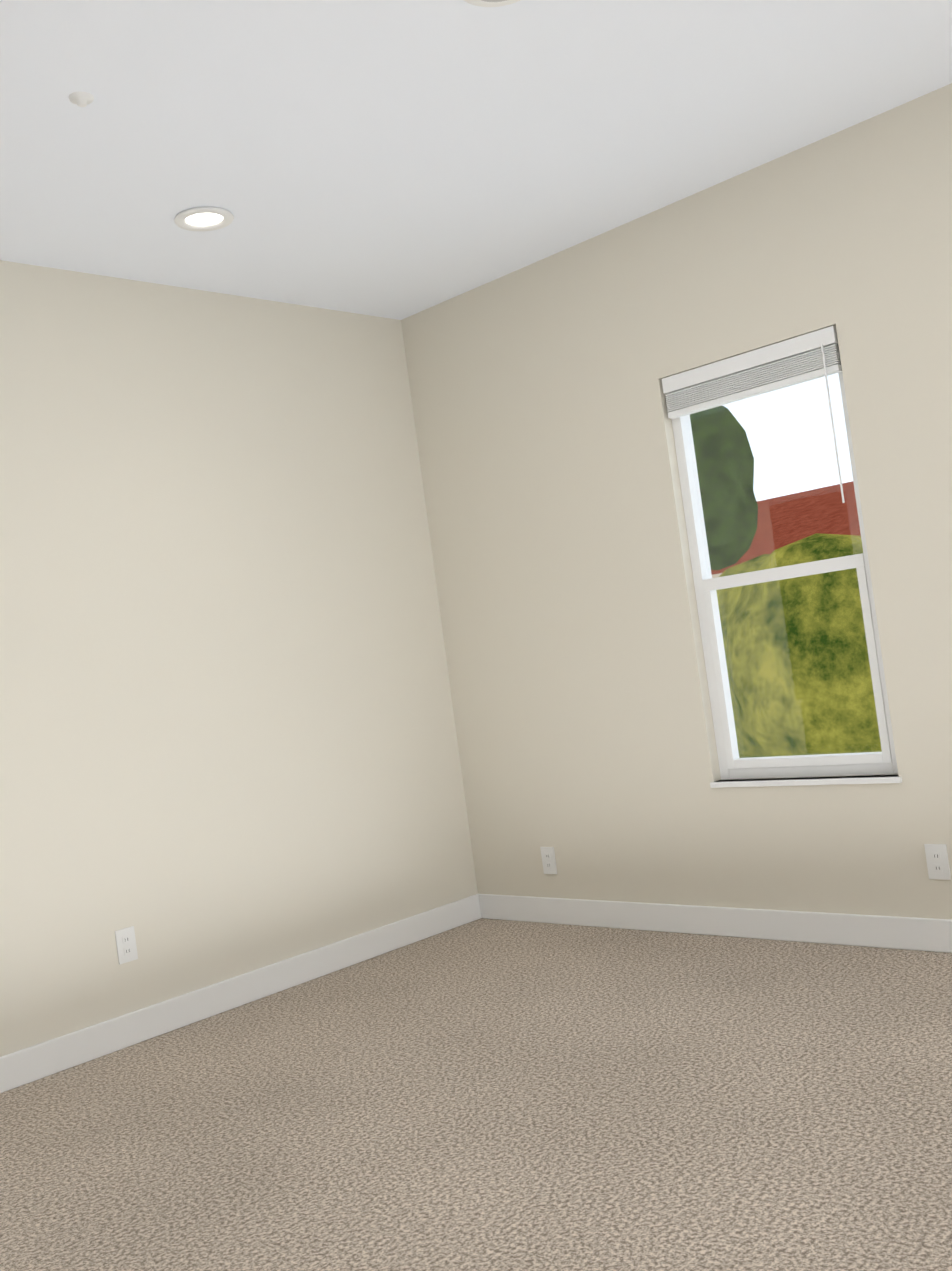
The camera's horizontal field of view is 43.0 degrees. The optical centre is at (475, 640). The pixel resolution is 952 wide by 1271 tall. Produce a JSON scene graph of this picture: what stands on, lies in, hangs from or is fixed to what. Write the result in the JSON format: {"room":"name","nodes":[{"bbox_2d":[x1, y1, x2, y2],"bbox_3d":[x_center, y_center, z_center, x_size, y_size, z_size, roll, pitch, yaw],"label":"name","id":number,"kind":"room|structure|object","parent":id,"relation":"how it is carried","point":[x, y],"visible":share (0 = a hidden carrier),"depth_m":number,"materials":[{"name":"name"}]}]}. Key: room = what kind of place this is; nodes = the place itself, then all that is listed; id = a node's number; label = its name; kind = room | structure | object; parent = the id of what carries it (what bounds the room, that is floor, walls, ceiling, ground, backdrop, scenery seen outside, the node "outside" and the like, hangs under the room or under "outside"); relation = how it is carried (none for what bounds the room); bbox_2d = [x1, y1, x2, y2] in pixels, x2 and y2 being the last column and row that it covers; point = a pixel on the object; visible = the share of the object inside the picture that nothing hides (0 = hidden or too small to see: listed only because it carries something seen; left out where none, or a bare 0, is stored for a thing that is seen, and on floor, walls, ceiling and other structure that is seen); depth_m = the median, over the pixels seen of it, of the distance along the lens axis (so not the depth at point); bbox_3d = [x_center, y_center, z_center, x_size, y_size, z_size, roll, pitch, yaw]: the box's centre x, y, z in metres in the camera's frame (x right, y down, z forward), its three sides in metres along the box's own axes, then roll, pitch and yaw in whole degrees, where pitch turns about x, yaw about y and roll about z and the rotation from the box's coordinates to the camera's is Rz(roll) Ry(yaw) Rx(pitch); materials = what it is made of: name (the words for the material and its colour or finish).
{"room":"empty bedroom","nodes":[
{"label":"empty bedroom","id":0,"kind":"room"},
{"bbox_2d":[0,260,477,1056],"bbox_3d":[-1.190,0.022,4.486,0.120,2.740,2.881,-8,-1,44],"label":"wall","id":1,"kind":"structure","parent":0,"point":[228,742],"depth_m":4.57,"materials":[{"name":"beige paint"}]},
{"bbox_2d":[115,926,137,964],"bbox_3d":[-1.217,1.061,4.206,0.008,0.116,0.072,-8,-1,44],"label":"outlet","id":2,"kind":"object","parent":1,"relation":"attached to","point":[126,945],"visible":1,"depth_m":4.20,"materials":[{"name":"white plastic"}]},
{"bbox_2d":[0,894,479,1092],"bbox_3d":[-0.981,1.319,4.404,0.018,0.110,2.865,-8,-1,44],"label":"baseboard","id":3,"kind":"structure","parent":1,"relation":"attached to","point":[49,1057],"depth_m":4.44,"materials":[{"name":"white wood"}]},
{"bbox_2d":[0,918,951,1270],"bbox_3d":[-0.061,1.261,1.398,8.900,0.100,6.400,-8,-1,44],"label":"floor","id":4,"kind":"structure","parent":0,"point":[482,1094],"depth_m":3.08,"materials":[{"name":"carpet"}]},
{"bbox_2d":[0,0,951,319],"bbox_3d":[-1.513,-1.395,2.472,11.900,0.100,6.400,-8,-1,44],"label":"ceiling","id":5,"kind":"structure","parent":0,"point":[394,158],"depth_m":3.55,"materials":[{"name":"white paint"}]},
{"bbox_2d":[68,91,93,106],"bbox_3d":[-1.018,-1.392,3.116,0.062,0.020,0.064,-8,-1,44],"label":"sprinkler","id":6,"kind":"object","parent":5,"relation":"attached to","point":[81,99],"visible":1,"depth_m":3.10,"materials":[{"name":"white"}]},
{"bbox_2d":[174,206,233,230],"bbox_3d":[-0.903,-1.400,4.011,0.196,0.010,0.196,-8,-1,44],"label":"recessed light","id":7,"kind":"object","parent":5,"relation":"in","point":[205,218],"visible":1,"depth_m":4.01,"materials":[{"name":"white"}]},
{"bbox_2d":[464,0,519,6],"bbox_3d":[0.056,-1.545,2.840,0.208,0.012,0.208,-8,-1,44],"label":"recessed light","id":8,"kind":"object","parent":5,"relation":"attached to","point":[490,3],"visible":0.98,"depth_m":2.91,"materials":[{"name":"white"}]},
{"bbox_2d":[401,83,951,918],"bbox_3d":[0.790,-0.242,4.673,11.730,2.740,0.150,-8,-1,44],"label":"wall","id":9,"kind":"structure","parent":0,"point":[567,601],"depth_m":4.63,"materials":[{"name":"beige paint"}]},
{"bbox_2d":[540,847,556,873],"bbox_3d":[0.310,0.939,5.153,0.072,0.116,0.008,-8,-1,44],"label":"electrical outlet","id":10,"kind":"object","parent":9,"relation":"attached to","point":[548,860],"visible":1,"depth_m":5.15,"materials":[{"name":"white plastic"}]},
{"bbox_2d":[480,894,951,952],"bbox_3d":[2.514,0.830,3.043,7.000,0.110,0.018,-8,-1,44],"label":"baseboard","id":11,"kind":"structure","parent":9,"relation":"attached to","point":[893,932],"depth_m":4.53,"materials":[{"name":"white wood"}]},
{"bbox_2d":[662,326,901,787],"bbox_3d":[1.093,-0.262,4.353,0.750,1.560,0.132,-8,-1,44],"label":"bedroom window","id":12,"kind":"structure","parent":9,"relation":"in","point":[814,355],"depth_m":4.36,"materials":[{"name":"white plastic"}]},
{"bbox_2d":[924,844,950,879],"bbox_3d":[1.521,0.730,3.980,0.072,0.116,0.008,-8,-1,44],"label":"electrical outlet","id":13,"kind":"object","parent":9,"relation":"attached to","point":[937,860],"visible":1,"depth_m":3.98,"materials":[{"name":"white plastic"}]},
{"label":"outside","id":14,"kind":"structure","parent":0,"visible":0},
{"bbox_2d":[690,406,757,569],"bbox_3d":[2.779,0.548,14.253,1.796,8.900,1.500,-8,-1,44],"label":"tree","id":15,"kind":"object","parent":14,"point":[708,447],"depth_m":13.54,"materials":[{"name":"green plant"}]},
{"bbox_2d":[711,481,860,577],"bbox_3d":[4.361,1.364,19.348,11.800,7.000,6.800,-8,-1,44],"label":"house","id":16,"kind":"structure","parent":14,"point":[779,511],"depth_m":16.48,"materials":[{"name":"brick"}]},
{"bbox_2d":[716,533,881,757],"bbox_3d":[1.483,2.193,13.328,13.027,5.962,2.268,-8,-1,44],"label":"hedge","id":17,"kind":"object","parent":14,"point":[786,657],"depth_m":10.47,"materials":[{"name":"green plant"}]}
]}

